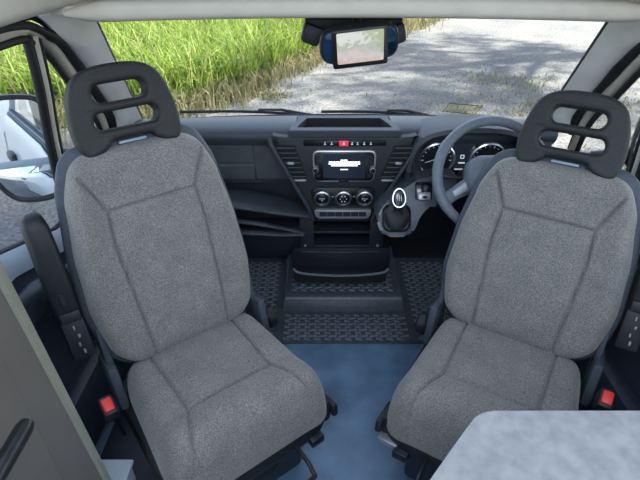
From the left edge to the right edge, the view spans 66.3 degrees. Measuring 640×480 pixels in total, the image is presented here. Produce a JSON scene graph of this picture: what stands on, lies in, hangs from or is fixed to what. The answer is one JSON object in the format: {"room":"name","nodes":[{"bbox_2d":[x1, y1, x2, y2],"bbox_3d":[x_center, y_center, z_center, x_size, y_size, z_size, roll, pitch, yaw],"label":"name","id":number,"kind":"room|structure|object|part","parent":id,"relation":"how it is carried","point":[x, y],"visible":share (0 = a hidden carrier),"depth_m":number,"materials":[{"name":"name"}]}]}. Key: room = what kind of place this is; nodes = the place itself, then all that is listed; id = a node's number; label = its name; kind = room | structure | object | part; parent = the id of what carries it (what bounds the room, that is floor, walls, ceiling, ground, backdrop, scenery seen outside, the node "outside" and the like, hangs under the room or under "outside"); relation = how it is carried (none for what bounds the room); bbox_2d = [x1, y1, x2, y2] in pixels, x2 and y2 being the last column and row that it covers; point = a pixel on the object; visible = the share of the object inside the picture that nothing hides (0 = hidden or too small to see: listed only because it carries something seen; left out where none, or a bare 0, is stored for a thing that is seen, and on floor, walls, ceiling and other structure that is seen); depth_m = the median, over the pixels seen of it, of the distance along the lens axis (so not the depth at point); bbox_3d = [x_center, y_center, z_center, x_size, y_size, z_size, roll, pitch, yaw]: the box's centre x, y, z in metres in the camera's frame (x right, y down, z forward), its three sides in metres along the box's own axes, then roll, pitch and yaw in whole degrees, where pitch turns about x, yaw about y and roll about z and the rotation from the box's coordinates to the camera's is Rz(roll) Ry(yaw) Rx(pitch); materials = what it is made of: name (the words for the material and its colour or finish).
{"room":"vehicle interior","nodes":[
{"label":"vehicle interior","id":0,"kind":"room"},
{"bbox_2d":[36,12,141,126],"bbox_3d":[-0.716,-0.518,1.583,0.158,0.564,0.686,-7,34,-11],"label":"trim","id":1,"kind":"structure","parent":0,"point":[85,38],"depth_m":1.41,"materials":[{"name":"grey plastic"}]},
{"bbox_2d":[95,264,423,479],"bbox_3d":[0.090,0.975,1.289,1.800,0.040,3.100,0,33,0],"label":"floor","id":2,"kind":"structure","parent":0,"point":[361,379],"depth_m":1.82,"materials":[{"name":"plastic"}]},
{"bbox_2d":[0,261,110,479],"bbox_3d":[-0.543,0.615,0.596,0.274,1.280,0.969,0,33,0],"label":"cabinet","id":3,"kind":"object","parent":2,"relation":"on","point":[43,436],"visible":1,"depth_m":0.78,"materials":[{"name":"laminate"}]},
{"bbox_3d":[-0.430,0.398,0.488,0.049,0.025,0.505,0,33,0],"label":"bar handle","id":4,"kind":"part","parent":3,"relation":"part of","materials":[{"name":"metal"}]},
{"bbox_3d":[-0.461,0.662,0.597,0.006,0.780,0.720,0,33,0],"label":"drawer","id":5,"kind":"part","parent":3,"relation":"part of","materials":[{"name":"laminate"}]},
{"bbox_2d":[102,460,135,479],"bbox_3d":[-0.625,0.756,1.367,0.210,0.242,0.160,0,33,0],"label":"box","id":6,"kind":"object","parent":2,"relation":"on","point":[116,469],"visible":0.45,"depth_m":1.35,"materials":[{"name":"plastic"}]},
{"bbox_2d":[100,391,156,479],"bbox_3d":[-0.610,0.665,1.720,0.240,0.010,0.760,0,33,0],"label":"trim","id":7,"kind":"structure","parent":2,"relation":"on","point":[118,446],"depth_m":1.65,"materials":[{"name":"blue plastic"}]},
{"bbox_2d":[19,61,337,479],"bbox_3d":[-0.321,0.207,1.332,0.613,1.202,0.797,-25,41,-33],"label":"seat","id":8,"kind":"object","parent":2,"relation":"on","point":[155,251],"visible":1,"depth_m":1.34,"materials":[{"name":"fabric"}]},
{"bbox_3d":[-0.705,0.086,1.290,0.066,0.328,0.145,-23,39,-31],"label":"armrest","id":9,"kind":"part","parent":8,"relation":"part of","materials":[{"name":"black plastic"}]},
{"bbox_3d":[-0.510,-0.272,1.326,0.075,0.014,0.029,-23,39,-31],"label":"headrest plate","id":10,"kind":"part","parent":8,"relation":"part of","materials":[{"name":"blue plastic"}]},
{"bbox_3d":[-0.451,0.026,1.427,0.488,0.601,0.213,-23,39,-31],"label":"backrest","id":11,"kind":"part","parent":8,"relation":"part of","materials":[{"name":"fabric"}]},
{"bbox_2d":[127,313,325,479],"bbox_3d":[-0.286,0.435,1.437,0.488,0.199,0.445,-23,39,-31],"label":"cushion","id":12,"kind":"object","parent":8,"relation":"on","point":[221,398],"depth_m":1.34,"materials":[{"name":"fabric"}]},
{"bbox_3d":[-0.272,0.580,1.509,0.390,0.033,0.390,-23,39,-31],"label":"swivel plate","id":13,"kind":"part","parent":8,"relation":"part of","materials":[{"name":"metal"}]},
{"bbox_3d":[-0.176,0.265,1.694,0.034,0.080,0.080,-23,39,-31],"label":"recline knob","id":14,"kind":"part","parent":8,"relation":"part of","materials":[{"name":"black plastic"}]},
{"bbox_3d":[-0.272,0.552,1.491,0.385,0.030,0.440,-23,39,-31],"label":"slide rail","id":15,"kind":"part","parent":8,"relation":"part of","materials":[{"name":"metal"}]},
{"bbox_3d":[0.018,0.492,1.492,0.020,0.056,0.103,-23,39,-31],"label":"height lever","id":16,"kind":"part","parent":8,"relation":"part of","materials":[{"name":"black plastic"}]},
{"bbox_2d":[135,114,557,282],"bbox_3d":[0.090,-0.124,2.135,1.620,0.902,0.664,0,33,0],"label":"dashboard","id":17,"kind":"object","parent":2,"relation":"on","point":[318,190],"visible":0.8,"depth_m":1.87,"materials":[{"name":"black plastic"}]},
{"bbox_3d":[-0.367,-0.302,1.893,0.485,0.155,0.038,0,33,0],"label":"glovebox lid","id":18,"kind":"part","parent":17,"relation":"part of","materials":[{"name":"black plastic"}]},
{"bbox_3d":[-0.400,-0.331,1.954,0.580,0.183,0.162,0,33,0],"label":"passenger panel","id":19,"kind":"part","parent":17,"relation":"part of","materials":[{"name":"black plastic"}]},
{"bbox_3d":[-0.365,-0.088,2.101,0.650,0.380,0.220,0,33,0],"label":"knee panel","id":20,"kind":"part","parent":17,"relation":"part of","materials":[{"name":"plastic"}]},
{"bbox_2d":[275,143,307,181],"bbox_3d":[-0.106,-0.284,1.823,0.120,0.144,0.049,0,33,0],"label":"air vent","id":21,"kind":"object","parent":17,"relation":"attached to","point":[292,157],"depth_m":1.81,"materials":[{"name":"black plastic"}]},
{"bbox_3d":[0.090,-0.077,2.104,0.350,0.147,0.183,0,33,0],"label":"console frame","id":22,"kind":"part","parent":17,"relation":"part of","materials":[{"name":"plastic"}]},
{"bbox_3d":[0.090,0.043,2.165,0.420,0.125,0.156,0,33,0],"label":"console drawer","id":23,"kind":"part","parent":17,"relation":"part of","materials":[{"name":"black plastic"}]},
{"bbox_3d":[0.090,-0.171,1.907,0.248,0.085,0.018,0,33,0],"label":"climate panel","id":24,"kind":"part","parent":17,"relation":"part of","materials":[{"name":"black plastic"}]},
{"bbox_2d":[288,115,401,136],"bbox_3d":[0.090,-0.425,1.829,0.410,0.032,0.147,0,33,0],"label":"tray","id":25,"kind":"object","parent":17,"relation":"on","point":[307,125],"depth_m":1.82,"materials":[{"name":"plastic"}]},
{"bbox_2d":[385,187,408,230],"bbox_3d":[0.282,-0.113,1.768,0.088,0.160,0.056,0,33,0],"label":"lever","id":26,"kind":"object","parent":17,"relation":"attached to","point":[397,213],"visible":1,"depth_m":1.77,"materials":[{"name":"black plastic"}]},
{"bbox_3d":[0.280,-0.150,1.743,0.052,0.071,0.053,0,33,0],"label":"knob","id":27,"kind":"part","parent":26,"relation":"part of","materials":[{"name":"black metal"}]},
{"bbox_2d":[380,143,413,181],"bbox_3d":[0.286,-0.284,1.823,0.120,0.144,0.049,0,33,0],"label":"air vent","id":28,"kind":"object","parent":17,"relation":"attached to","point":[396,159],"depth_m":1.81,"materials":[{"name":"black plastic"}]},
{"bbox_2d":[415,182,431,199],"bbox_3d":[0.382,-0.182,1.807,0.062,0.060,0.043,0,33,0],"label":"switch","id":29,"kind":"object","parent":17,"relation":"attached to","point":[423,190],"depth_m":1.80,"materials":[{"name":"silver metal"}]},
{"bbox_3d":[0.605,-0.200,2.052,0.530,0.220,0.180,0,33,0],"label":"driver knee panel","id":30,"kind":"part","parent":17,"relation":"part of","materials":[{"name":"black plastic"}]},
{"bbox_2d":[401,114,518,178],"bbox_3d":[0.562,-0.317,1.875,0.515,0.296,0.169,0,33,0],"label":"hood","id":31,"kind":"object","parent":17,"relation":"attached to","point":[421,139],"depth_m":1.82,"materials":[{"name":"black plastic"}]},
{"bbox_2d":[432,116,544,222],"bbox_3d":[0.577,-0.215,1.642,0.405,0.345,0.228,0,33,0],"label":"steering wheel","id":32,"kind":"object","parent":17,"relation":"attached to","point":[473,167],"visible":0.32,"depth_m":1.63,"materials":[{"name":"grey plastic"}]},
{"bbox_3d":[0.477,-0.172,1.637,0.073,0.055,0.025,-8,34,-12],"label":"spoke trim","id":33,"kind":"part","parent":32,"relation":"part of","materials":[{"name":"silver metal"}]},
{"bbox_3d":[0.090,-0.475,2.088,1.600,0.122,0.180,0,33,0],"label":"cowl","id":34,"kind":"object","parent":17,"relation":"attached to","visible":0},
{"bbox_2d":[180,108,310,113],"bbox_3d":[-0.279,-0.517,2.029,0.585,0.057,0.032,-3,33,-4],"label":"wiper","id":35,"kind":"object","parent":34,"relation":"attached to","point":[269,110],"visible":0.77,"depth_m":2.02,"materials":[{"name":"rubber"}]},
{"bbox_3d":[-0.290,-0.522,2.025,0.563,0.045,0.027,-2,33,-3],"label":"blade","id":36,"kind":"part","parent":35,"relation":"part of","materials":[{"name":"rubber"}]},
{"bbox_3d":[-0.122,-0.527,2.047,0.269,0.053,0.016,-3,33,-4],"label":"arm","id":37,"kind":"part","parent":35,"relation":"part of","materials":[{"name":"black plastic"}]},
{"bbox_2d":[321,109,429,114],"bbox_3d":[0.248,-0.520,2.039,0.487,0.044,0.034,0,33,1],"label":"wiper","id":38,"kind":"object","parent":34,"relation":"attached to","point":[395,111],"visible":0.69,"depth_m":2.04,"materials":[{"name":"rubber"}]},
{"bbox_3d":[0.386,-0.523,2.045,0.212,0.044,0.017,0,33,0],"label":"arm","id":39,"kind":"part","parent":38,"relation":"part of","materials":[{"name":"black plastic"}]},
{"bbox_2d":[241,246,453,343],"bbox_3d":[0.090,0.230,2.307,1.560,0.099,0.620,0,33,0],"label":"rubber floor mat","id":40,"kind":"object","parent":2,"relation":"on","point":[387,312],"visible":0.4,"depth_m":2.23,"materials":[{"name":"black rubber"}]},
{"bbox_2d":[375,90,639,479],"bbox_3d":[0.546,0.244,1.356,0.617,1.114,0.841,18,37,26],"label":"seat","id":41,"kind":"object","parent":2,"relation":"on","point":[539,274],"visible":0.89,"depth_m":1.39,"materials":[{"name":"fabric"}]},
{"bbox_3d":[0.190,0.521,1.447,0.020,0.056,0.103,18,37,26],"label":"height lever","id":42,"kind":"part","parent":41,"relation":"part of","materials":[{"name":"black plastic"}]},
{"bbox_3d":[0.482,0.563,1.474,0.385,0.030,0.440,18,37,26],"label":"slide rail","id":43,"kind":"part","parent":41,"relation":"part of","materials":[{"name":"metal"}]},
{"bbox_3d":[0.349,0.283,1.666,0.034,0.080,0.080,18,37,26],"label":"recline knob","id":44,"kind":"part","parent":41,"relation":"part of","materials":[{"name":"black plastic"}]},
{"bbox_2d":[387,318,579,460],"bbox_3d":[0.494,0.446,1.421,0.488,0.199,0.445,18,37,26],"label":"cushion","id":45,"kind":"object","parent":41,"relation":"on","point":[464,369],"depth_m":1.37,"materials":[{"name":"fabric"}]},
{"bbox_3d":[0.642,0.054,1.461,0.495,0.519,0.239,18,37,26],"label":"backrest","id":46,"kind":"part","parent":41,"relation":"part of","materials":[{"name":"fabric"}]},
{"bbox_3d":[0.700,-0.219,1.399,0.075,0.016,0.029,18,37,26],"label":"headrest plate","id":47,"kind":"part","parent":41,"relation":"part of","materials":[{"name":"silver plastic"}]},
{"bbox_3d":[0.918,0.067,1.342,0.066,0.323,0.172,18,37,26],"label":"armrest","id":48,"kind":"part","parent":41,"relation":"part of","materials":[{"name":"black plastic"}]},
{"bbox_2d":[430,411,639,479],"bbox_3d":[0.557,0.820,0.826,0.910,0.725,0.761,0,33,0],"label":"table","id":49,"kind":"object","parent":2,"relation":"on","point":[496,445],"visible":1,"depth_m":0.86,"materials":[{"name":"laminate"}]},
{"bbox_2d":[51,0,626,14],"bbox_3d":[0.090,-0.611,1.278,1.480,0.037,0.230,0,33,0],"label":"ceiling","id":50,"kind":"structure","parent":0,"point":[60,11],"depth_m":1.18,"materials":[{"name":"grey plastic"}]},
{"bbox_2d":[0,0,86,27],"bbox_3d":[-0.655,-0.363,0.849,0.130,0.145,1.220,0,33,0],"label":"trim","id":51,"kind":"structure","parent":50,"relation":"attached to","point":[11,11],"depth_m":1.02,"materials":[{"name":"grey plastic"}]},
{"bbox_2d":[63,0,639,21],"bbox_3d":[0.100,-0.559,1.187,1.420,0.056,0.060,0,33,0],"label":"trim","id":52,"kind":"structure","parent":50,"relation":"attached to","point":[106,10],"depth_m":1.16,"materials":[{"name":"grey plastic"}]},
{"bbox_2d":[319,18,398,68],"bbox_3d":[0.098,-0.503,1.253,0.200,0.112,0.120,0,33,0],"label":"mirror","id":53,"kind":"object","parent":52,"relation":"hanging from","point":[357,43],"visible":0.98,"depth_m":1.21,"materials":[{"name":"black plastic"}]},
{"bbox_3d":[0.100,-0.483,1.223,0.148,0.111,0.037,-3,33,-4],"label":"monitor frame","id":54,"kind":"part","parent":53,"relation":"part of","materials":[{"name":"black plastic"}]},
{"bbox_2d":[336,29,383,64],"bbox_3d":[0.100,-0.478,1.215,0.123,0.087,0.018,-3,33,-4],"label":"screen","id":55,"kind":"object","parent":53,"relation":"on","point":[353,46],"depth_m":1.21,"materials":[{"name":"multicoloured"}]},
{"bbox_2d":[301,18,406,45],"bbox_3d":[0.090,-0.568,1.329,0.283,0.069,0.081,0,33,0],"label":"housing","id":56,"kind":"object","parent":50,"relation":"attached to","point":[312,29],"visible":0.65,"depth_m":1.30,"materials":[{"name":"black plastic"}]},
{"bbox_2d":[624,0,639,3],"bbox_3d":[0.835,-0.363,0.849,0.130,0.145,1.220,0,33,0],"label":"trim","id":57,"kind":"structure","parent":50,"relation":"attached to","point":[633,1],"depth_m":1.21,"materials":[{"name":"grey plastic"}]},
{"bbox_2d":[97,22,608,118],"bbox_3d":[0.090,-0.565,1.682,1.620,0.469,0.528,0,33,0],"label":"window frame","id":58,"kind":"structure","parent":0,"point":[98,23],"depth_m":1.71,"materials":[{"name":"rubber"}]},
{"bbox_3d":[0.090,-0.565,1.669,1.600,0.440,0.505,0,33,0],"label":"window","id":59,"kind":"structure","parent":58,"relation":"attached to","visible":0},
{"bbox_2d":[443,103,482,113],"bbox_3d":[0.557,-0.513,1.915,0.140,0.064,0.053,0,33,0],"label":"sticker","id":60,"kind":"object","parent":59,"relation":"attached to","point":[449,103],"visible":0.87,"depth_m":1.90,"materials":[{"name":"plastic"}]},
{"bbox_2d":[553,21,639,132],"bbox_3d":[0.896,-0.518,1.583,0.158,0.564,0.686,7,34,11],"label":"trim","id":61,"kind":"structure","parent":0,"point":[617,39],"depth_m":1.47,"materials":[{"name":"grey plastic"}]},
{"bbox_3d":[-0.812,1.428,-0.867,0.265,2.250,3.390,0,33,0],"label":"wall","id":62,"kind":"structure","parent":0,"visible":0},
{"bbox_2d":[0,21,116,127],"bbox_3d":[-0.718,-0.215,1.147,0.104,0.522,1.589,-2,33,-4],"label":"door frame","id":63,"kind":"structure","parent":62,"relation":"attached to","point":[50,35],"depth_m":1.33,"materials":[{"name":"rubber"}]},
{"bbox_2d":[0,16,130,446],"bbox_3d":[-0.828,0.323,1.486,0.264,1.797,1.760,0,33,0],"label":"door","id":64,"kind":"structure","parent":62,"relation":"in","point":[84,381],"depth_m":1.43,"materials":[{"name":"plastic"}]},
{"bbox_2d":[0,94,70,202],"bbox_3d":[-0.998,-0.342,1.753,0.351,0.384,0.151,-8,34,-13],"label":"mirror","id":65,"kind":"object","parent":64,"relation":"attached to","point":[26,176],"visible":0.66,"depth_m":1.70,"materials":[{"name":"black plastic"}]},
{"bbox_3d":[-1.040,-0.368,1.673,0.237,0.218,0.027,-11,35,-16],"label":"glass","id":66,"kind":"part","parent":65,"relation":"part of","materials":[{"name":"mirror"}]},
{"bbox_3d":[-1.035,-0.211,1.757,0.231,0.128,0.022,-11,35,-16],"label":"wide angle glass","id":67,"kind":"part","parent":65,"relation":"part of","materials":[{"name":"mirror"}]},
{"bbox_3d":[-0.778,0.236,1.244,0.063,0.160,0.730,0,33,0],"label":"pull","id":68,"kind":"part","parent":64,"relation":"part of","materials":[{"name":"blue plastic"}]},
{"bbox_3d":[-0.833,0.334,1.445,0.105,0.774,1.660,0,33,0],"label":"panel","id":69,"kind":"part","parent":64,"relation":"part of","materials":[{"name":"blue plastic"}]},
{"bbox_3d":[0.992,1.428,-0.867,0.265,2.250,3.390,0,33,0],"label":"wall","id":70,"kind":"structure","parent":0,"visible":0},
{"bbox_2d":[567,54,639,410],"bbox_3d":[1.008,0.323,1.486,0.264,1.797,1.760,0,33,0],"label":"door","id":71,"kind":"structure","parent":70,"relation":"in","point":[621,373],"depth_m":1.54,"materials":[{"name":"plastic"}]},
{"bbox_2d":[591,118,639,171],"bbox_3d":[1.180,-0.344,1.758,0.350,0.384,0.146,11,35,17],"label":"mirror","id":72,"kind":"object","parent":71,"relation":"attached to","point":[631,149],"visible":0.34,"depth_m":1.74,"materials":[{"name":"black plastic"}]},
{"bbox_3d":[1.012,0.334,1.445,0.105,0.774,1.660,0,33,0],"label":"panel","id":73,"kind":"part","parent":71,"relation":"part of","materials":[{"name":"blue plastic"}]},
{"bbox_2d":[569,42,639,134],"bbox_3d":[0.898,-0.215,1.147,0.104,0.522,1.589,2,33,4],"label":"door frame","id":74,"kind":"structure","parent":70,"relation":"attached to","point":[634,52],"depth_m":1.52,"materials":[{"name":"rubber"}]},
{"label":"outside","id":75,"kind":"structure","parent":0,"visible":0},
{"bbox_2d":[0,18,639,249],"bbox_3d":[0.090,-3.643,9.558,80.000,0.001,80.000,0,33,0],"label":"ground","id":76,"kind":"structure","parent":75,"point":[527,47],"depth_m":8.02,"materials":[{"name":"grey asphalt"}]},
{"bbox_2d":[0,18,410,107],"bbox_3d":[-3.913,-5.829,11.651,20.155,1.361,15.453,0,33,0],"label":"grass","id":77,"kind":"structure","parent":76,"relation":"on","point":[196,52],"depth_m":7.45,"materials":[{"name":"green plant"}]},
{"bbox_2d":[8,18,448,143],"bbox_3d":[-1.476,-3.329,8.708,16.691,0.398,5.640,-21,39,-29],"label":"dry grass","id":78,"kind":"structure","parent":76,"relation":"on","point":[198,101],"depth_m":7.13,"materials":[{"name":"plant"}]},
{"bbox_2d":[232,63,639,169],"bbox_3d":[2.669,-1.444,6.093,7.119,0.085,5.686,-11,35,-17],"label":"weeds","id":79,"kind":"object","parent":76,"relation":"on","point":[266,93],"visible":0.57,"depth_m":7.19,"materials":[{"name":"plant"}]}
]}

